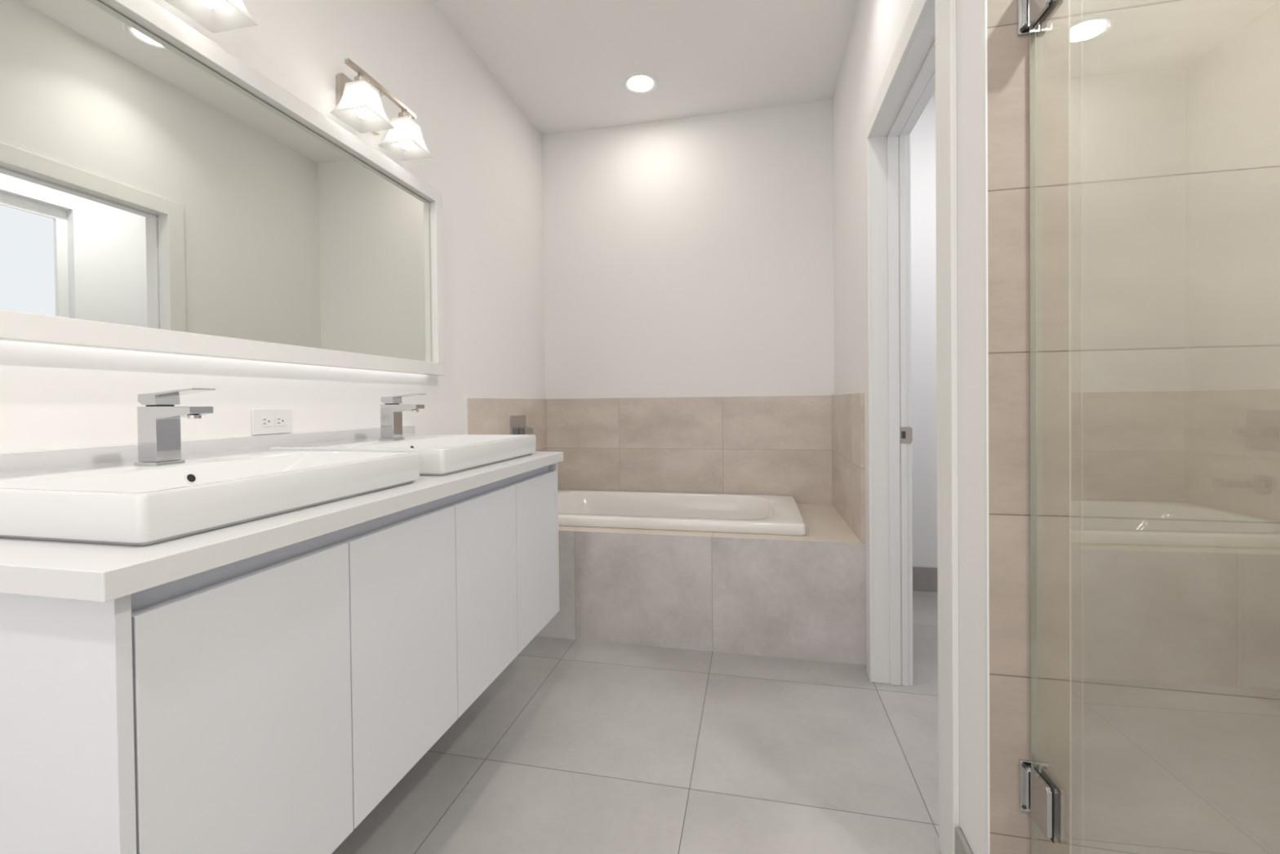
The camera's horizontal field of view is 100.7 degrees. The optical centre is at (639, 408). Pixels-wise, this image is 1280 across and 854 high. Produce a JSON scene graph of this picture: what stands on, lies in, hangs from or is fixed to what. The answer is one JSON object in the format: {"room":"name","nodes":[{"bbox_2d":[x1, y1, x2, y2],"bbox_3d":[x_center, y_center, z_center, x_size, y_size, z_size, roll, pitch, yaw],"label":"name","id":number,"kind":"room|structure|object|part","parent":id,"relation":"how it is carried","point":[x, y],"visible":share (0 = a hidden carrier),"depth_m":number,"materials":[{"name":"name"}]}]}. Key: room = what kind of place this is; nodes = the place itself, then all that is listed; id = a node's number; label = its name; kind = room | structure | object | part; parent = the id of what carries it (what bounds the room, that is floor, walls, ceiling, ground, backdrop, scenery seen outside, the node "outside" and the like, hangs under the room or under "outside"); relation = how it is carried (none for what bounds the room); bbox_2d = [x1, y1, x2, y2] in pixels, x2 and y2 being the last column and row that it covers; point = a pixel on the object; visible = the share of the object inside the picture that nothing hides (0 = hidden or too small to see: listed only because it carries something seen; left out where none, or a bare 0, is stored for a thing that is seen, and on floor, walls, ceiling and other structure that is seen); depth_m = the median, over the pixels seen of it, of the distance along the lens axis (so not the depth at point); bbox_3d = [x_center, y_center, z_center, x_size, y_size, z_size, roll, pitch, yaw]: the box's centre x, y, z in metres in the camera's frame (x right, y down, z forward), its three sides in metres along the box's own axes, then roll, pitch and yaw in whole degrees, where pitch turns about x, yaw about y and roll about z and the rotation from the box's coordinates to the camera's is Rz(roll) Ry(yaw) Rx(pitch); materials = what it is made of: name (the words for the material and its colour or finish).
{"room":"bathroom","nodes":[
{"label":"bathroom","id":0,"kind":"room"},
{"bbox_2d":[0,0,546,453],"bbox_3d":[-1.130,-0.294,0.984,0.113,2.705,5.250,0,1,12],"label":"wall","id":1,"kind":"structure","parent":0,"point":[486,163],"depth_m":1.94,"materials":[{"name":"paint"}]},
{"bbox_2d":[0,425,414,472],"bbox_3d":[-0.998,0.118,1.342,0.012,0.096,1.357,0,1,12],"label":"backsplash","id":2,"kind":"structure","parent":1,"relation":"attached to","point":[33,460],"depth_m":1.20,"materials":[{"name":"white stone"}]},
{"bbox_2d":[164,0,257,33],"bbox_3d":[-0.986,-0.955,1.062,0.172,0.173,0.332,0,1,12],"label":"vanity light","id":3,"kind":"object","parent":1,"relation":"attached to","point":[217,16],"visible":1,"depth_m":1.20,"materials":[{"name":"white glass"}]},
{"bbox_3d":[-0.942,-0.909,1.157,0.047,0.060,0.047,0,1,12],"label":"bulb","id":4,"kind":"part","parent":3,"relation":"part of","materials":[{"name":"white glass"}]},
{"bbox_2d":[0,0,444,375],"bbox_3d":[-0.973,-0.482,1.360,0.062,0.720,1.548,0,1,12],"label":"wall mirror","id":5,"kind":"object","parent":1,"relation":"attached to","point":[153,200],"visible":1,"depth_m":1.18,"materials":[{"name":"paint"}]},
{"bbox_2d":[251,408,291,435],"bbox_3d":[-0.984,0.034,1.421,0.007,0.067,0.116,0,1,12],"label":"wall outlet","id":6,"kind":"object","parent":1,"relation":"attached to","point":[264,421],"visible":1,"depth_m":1.41,"materials":[{"name":"plastic"}]},
{"bbox_2d":[260,416,271,426],"bbox_3d":[-0.986,0.033,1.400,0.002,0.028,0.032,0,1,12],"label":"receptacle","id":7,"kind":"object","parent":6,"relation":"attached to","point":[265,421],"depth_m":1.40,"materials":[{"name":"plastic"}]},
{"bbox_2d":[274,415,285,426],"bbox_3d":[-0.977,0.033,1.441,0.002,0.028,0.032,0,1,12],"label":"receptacle","id":8,"kind":"object","parent":6,"relation":"attached to","point":[279,420],"depth_m":1.44,"materials":[{"name":"plastic"}]},
{"bbox_2d":[0,462,559,853],"bbox_3d":[-0.708,0.464,1.298,0.566,0.536,1.337,0,1,12],"label":"vanity cabinet","id":9,"kind":"object","parent":1,"relation":"attached to","point":[269,702],"visible":0.83,"depth_m":0.77,"materials":[{"name":"paint"}]},
{"bbox_3d":[-0.849,0.472,0.653,0.566,0.536,0.017,0,1,12],"label":"panel","id":10,"kind":"part","parent":9,"relation":"part of","materials":[{"name":"paint"}]},
{"bbox_3d":[-0.544,0.484,0.764,0.019,0.502,0.324,0,1,12],"label":"door","id":11,"kind":"part","parent":9,"relation":"part of","materials":[{"name":"paint"}]},
{"bbox_2d":[0,425,563,602],"bbox_3d":[-0.709,0.132,1.279,0.602,0.128,1.357,0,1,12],"label":"countertop","id":12,"kind":"structure","parent":9,"relation":"on","point":[68,570],"depth_m":0.74,"materials":[{"name":"white stone"}]},
{"bbox_2d":[133,388,215,465],"bbox_3d":[-0.858,0.033,0.976,0.144,0.138,0.050,0,1,12],"label":"faucet","id":13,"kind":"object","parent":12,"relation":"on","point":[158,423],"visible":1,"depth_m":0.96,"materials":[{"name":"silver metal"}]},
{"bbox_3d":[-0.890,0.099,0.984,0.052,0.006,0.050,0,1,12],"label":"plate","id":14,"kind":"part","parent":13,"relation":"part of","materials":[{"name":"silver metal"}]},
{"bbox_3d":[-0.853,0.045,0.975,0.121,0.100,0.042,0,1,12],"label":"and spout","id":15,"kind":"part","parent":13,"relation":"part of","materials":[{"name":"silver metal"}]},
{"bbox_3d":[-0.850,-0.022,0.973,0.126,0.028,0.042,0,1,12],"label":"lever handle","id":16,"kind":"part","parent":13,"relation":"part of","materials":[{"name":"silver metal"}]},
{"bbox_2d":[0,450,420,545],"bbox_3d":[-0.791,0.135,0.964,0.506,0.066,0.554,0,1,12],"label":"vessel sink","id":17,"kind":"object","parent":12,"relation":"in","point":[123,502],"visible":1,"depth_m":0.80,"materials":[{"name":"ceramic"}]},
{"bbox_2d":[268,434,536,475],"bbox_3d":[-0.656,0.126,1.585,0.506,0.066,0.554,0,1,12],"label":"vessel sink","id":18,"kind":"object","parent":12,"relation":"in","point":[440,454],"visible":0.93,"depth_m":1.48,"materials":[{"name":"ceramic"}]},
{"bbox_2d":[378,393,426,439],"bbox_3d":[-0.722,0.024,1.603,0.144,0.138,0.050,0,1,12],"label":"faucet","id":19,"kind":"object","parent":12,"relation":"on","point":[391,413],"visible":1,"depth_m":1.59,"materials":[{"name":"silver metal"}]},
{"bbox_3d":[-0.753,0.091,1.611,0.052,0.006,0.050,0,1,12],"label":"plate","id":20,"kind":"part","parent":19,"relation":"part of","materials":[{"name":"silver metal"}]},
{"bbox_3d":[-0.716,0.037,1.602,0.121,0.100,0.042,0,1,12],"label":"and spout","id":21,"kind":"part","parent":19,"relation":"part of","materials":[{"name":"silver metal"}]},
{"bbox_3d":[-0.713,-0.031,1.601,0.126,0.028,0.042,0,1,12],"label":"lever handle","id":22,"kind":"part","parent":19,"relation":"part of","materials":[{"name":"silver metal"}]},
{"bbox_3d":[-0.475,0.480,1.086,0.019,0.502,0.329,0,1,12],"label":"door","id":23,"kind":"part","parent":9,"relation":"part of","materials":[{"name":"paint"}]},
{"bbox_3d":[-0.405,0.476,1.406,0.019,0.502,0.320,0,1,12],"label":"door","id":24,"kind":"part","parent":9,"relation":"part of","materials":[{"name":"paint"}]},
{"bbox_3d":[-0.337,0.471,1.720,0.019,0.502,0.318,0,1,12],"label":"door","id":25,"kind":"part","parent":9,"relation":"part of","materials":[{"name":"paint"}]},
{"bbox_3d":[-0.568,0.455,1.943,0.566,0.536,0.016,0,1,12],"label":"panel","id":26,"kind":"part","parent":9,"relation":"part of","materials":[{"name":"paint"}]},
{"bbox_2d":[329,58,432,161],"bbox_3d":[-0.843,-0.964,1.718,0.172,0.173,0.332,0,1,12],"label":"vanity light","id":27,"kind":"object","parent":1,"relation":"attached to","point":[359,106],"visible":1,"depth_m":1.66,"materials":[{"name":"white glass"}]},
{"bbox_3d":[-0.919,-0.994,1.734,0.018,0.113,0.176,0,1,12],"label":"plate","id":28,"kind":"part","parent":27,"relation":"part of","materials":[{"name":"silver metal"}]},
{"bbox_3d":[-0.843,-0.926,1.615,0.128,0.099,0.128,0,1,12],"label":"lamp shade","id":29,"kind":"part","parent":27,"relation":"part of","materials":[{"name":"white glass"}]},
{"bbox_3d":[-0.843,-0.916,1.615,0.047,0.060,0.047,0,1,12],"label":"bulb","id":30,"kind":"part","parent":27,"relation":"part of","materials":[{"name":"white glass"}]},
{"bbox_3d":[-0.868,-1.012,1.723,0.088,0.034,0.012,0,1,12],"label":"arm","id":31,"kind":"part","parent":27,"relation":"part of","materials":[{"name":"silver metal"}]},
{"bbox_3d":[-0.799,-0.929,1.814,0.128,0.099,0.128,0,1,12],"label":"lamp shade","id":32,"kind":"part","parent":27,"relation":"part of","materials":[{"name":"white glass"}]},
{"bbox_3d":[-0.799,-0.918,1.814,0.047,0.060,0.047,0,1,12],"label":"bulb","id":33,"kind":"part","parent":27,"relation":"part of","materials":[{"name":"white glass"}]},
{"bbox_3d":[-0.675,0.339,2.820,0.012,0.787,0.916,0,1,12],"label":"tile panel","id":34,"kind":"part","parent":1,"relation":"part of","materials":[{"name":"beige tile"}]},
{"bbox_2d":[510,414,533,434],"bbox_3d":[-0.632,0.119,2.868,0.055,0.170,0.197,0,1,12],"label":"mixer","id":35,"kind":"object","parent":1,"relation":"attached to","point":[517,423],"visible":0.64,"depth_m":2.85,"materials":[{"name":"silver metal"}]},
{"bbox_3d":[-0.656,0.119,2.861,0.012,0.170,0.174,0,1,12],"label":"wall plate","id":36,"kind":"part","parent":35,"relation":"part of","materials":[{"name":"silver metal"}]},
{"bbox_2d":[331,591,941,853],"bbox_3d":[0.342,1.087,0.631,3.117,0.080,5.350,0,1,12],"label":"floor","id":37,"kind":"structure","parent":0,"point":[576,746],"depth_m":1.57,"materials":[{"name":"tile"}]},
{"bbox_2d":[535,503,866,665],"bbox_3d":[0.167,0.781,2.694,1.680,0.488,0.816,0,1,12],"label":"platform","id":38,"kind":"object","parent":37,"relation":"on","point":[782,596],"visible":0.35,"depth_m":2.25,"materials":[{"name":"tile"}]},
{"bbox_2d":[557,488,805,535],"bbox_3d":[0.073,0.682,2.748,1.445,0.386,0.726,0,1,12],"label":"bathtub","id":39,"kind":"object","parent":38,"relation":"on","point":[772,514],"visible":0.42,"depth_m":2.93,"materials":[{"name":"ceramic"}]},
{"bbox_2d":[433,0,935,135],"bbox_3d":[0.312,-1.698,0.600,3.117,0.080,5.350,0,1,12],"label":"ceiling","id":40,"kind":"structure","parent":0,"point":[565,64],"depth_m":2.50,"materials":[{"name":"paint"}]},
{"bbox_2d":[621,71,658,94],"bbox_3d":[0.002,-1.675,2.737,0.194,0.008,0.194,0,1,12],"label":"recessed light","id":41,"kind":"object","parent":40,"relation":"in","point":[636,82],"visible":1,"depth_m":2.73,"materials":[{"name":"paint"}]},
{"bbox_2d":[542,99,835,504],"bbox_3d":[0.277,-0.334,3.218,1.714,2.705,0.284,0,1,12],"label":"wall","id":42,"kind":"structure","parent":0,"point":[689,271],"depth_m":3.07,"materials":[{"name":"paint"}]},
{"bbox_3d":[0.242,0.242,3.096,1.664,0.619,0.014,0,1,12],"label":"tile panel","id":43,"kind":"part","parent":42,"relation":"part of","materials":[{"name":"beige tile"}]},
{"bbox_2d":[831,0,985,853],"bbox_3d":[0.925,-0.328,1.998,0.147,2.705,2.053,0,1,12],"label":"wall","id":44,"kind":"structure","parent":0,"point":[877,26],"depth_m":1.13,"materials":[{"name":"paint"}]},
{"bbox_3d":[0.976,0.231,2.511,0.018,0.600,0.817,0,1,12],"label":"tile panel","id":45,"kind":"part","parent":44,"relation":"part of","materials":[{"name":"beige tile"}]},
{"bbox_2d":[862,0,959,853],"bbox_3d":[0.844,-0.022,1.585,0.148,2.105,0.933,0,1,12],"label":"door frame","id":46,"kind":"structure","parent":44,"relation":"in","point":[922,62],"depth_m":1.94,"materials":[{"name":"paint"}]},
{"bbox_3d":[0.978,0.096,1.949,0.040,0.060,0.004,0,1,12],"label":"strike plate","id":47,"kind":"part","parent":46,"relation":"part of","materials":[{"name":"silver metal"}]},
{"bbox_2d":[955,826,973,853],"bbox_3d":[0.674,0.972,1.083,0.012,0.132,0.135,0,1,12],"label":"baseboard","id":48,"kind":"structure","parent":44,"relation":"attached to","point":[962,846],"depth_m":1.12,"materials":[{"name":"paint"}]},
{"bbox_2d":[982,0,990,853],"bbox_3d":[0.652,-0.313,1.002,0.004,2.705,0.014,0,1,12],"label":"trim","id":49,"kind":"structure","parent":44,"relation":"attached to","point":[984,51],"depth_m":1.00,"materials":[{"name":"paint"}]},
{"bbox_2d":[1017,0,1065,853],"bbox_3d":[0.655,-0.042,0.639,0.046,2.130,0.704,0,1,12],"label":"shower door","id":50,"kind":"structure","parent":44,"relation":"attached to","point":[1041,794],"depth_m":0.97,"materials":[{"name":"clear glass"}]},
{"bbox_3d":[0.701,-0.735,0.932,0.008,0.090,0.055,0,1,10],"label":"clamp plate","id":51,"kind":"part","parent":50,"relation":"part of","materials":[{"name":"silver metal"}]},
{"bbox_3d":[0.717,0.705,0.948,0.008,0.090,0.055,0,1,10],"label":"clamp plate","id":52,"kind":"part","parent":50,"relation":"part of","materials":[{"name":"silver metal"}]},
{"bbox_3d":[0.720,-0.735,0.928,0.008,0.090,0.055,0,1,10],"label":"clamp plate","id":53,"kind":"part","parent":50,"relation":"part of","materials":[{"name":"silver metal"}]},
{"bbox_3d":[0.736,0.705,0.945,0.008,0.090,0.055,0,1,10],"label":"clamp plate","id":54,"kind":"part","parent":50,"relation":"part of","materials":[{"name":"silver metal"}]},
{"bbox_2d":[910,97,937,567],"bbox_3d":[1.744,-0.347,2.963,1.044,2.705,0.160,0,1,12],"label":"wall","id":55,"kind":"structure","parent":0,"point":[922,136],"depth_m":2.92,"materials":[{"name":"paint"}]},
{"bbox_2d":[912,566,937,592],"bbox_3d":[1.642,0.940,2.915,0.844,0.134,0.012,0,1,12],"label":"baseboard","id":56,"kind":"structure","parent":55,"relation":"attached to","point":[924,578],"depth_m":2.92,"materials":[{"name":"tile"}]},
{"bbox_2d":[986,0,1279,853],"bbox_3d":[1.300,-0.319,0.861,1.321,2.705,0.010,0,1,12],"label":"wall","id":57,"kind":"structure","parent":0,"point":[1157,122],"depth_m":0.95,"materials":[{"name":"tile"}]}
]}

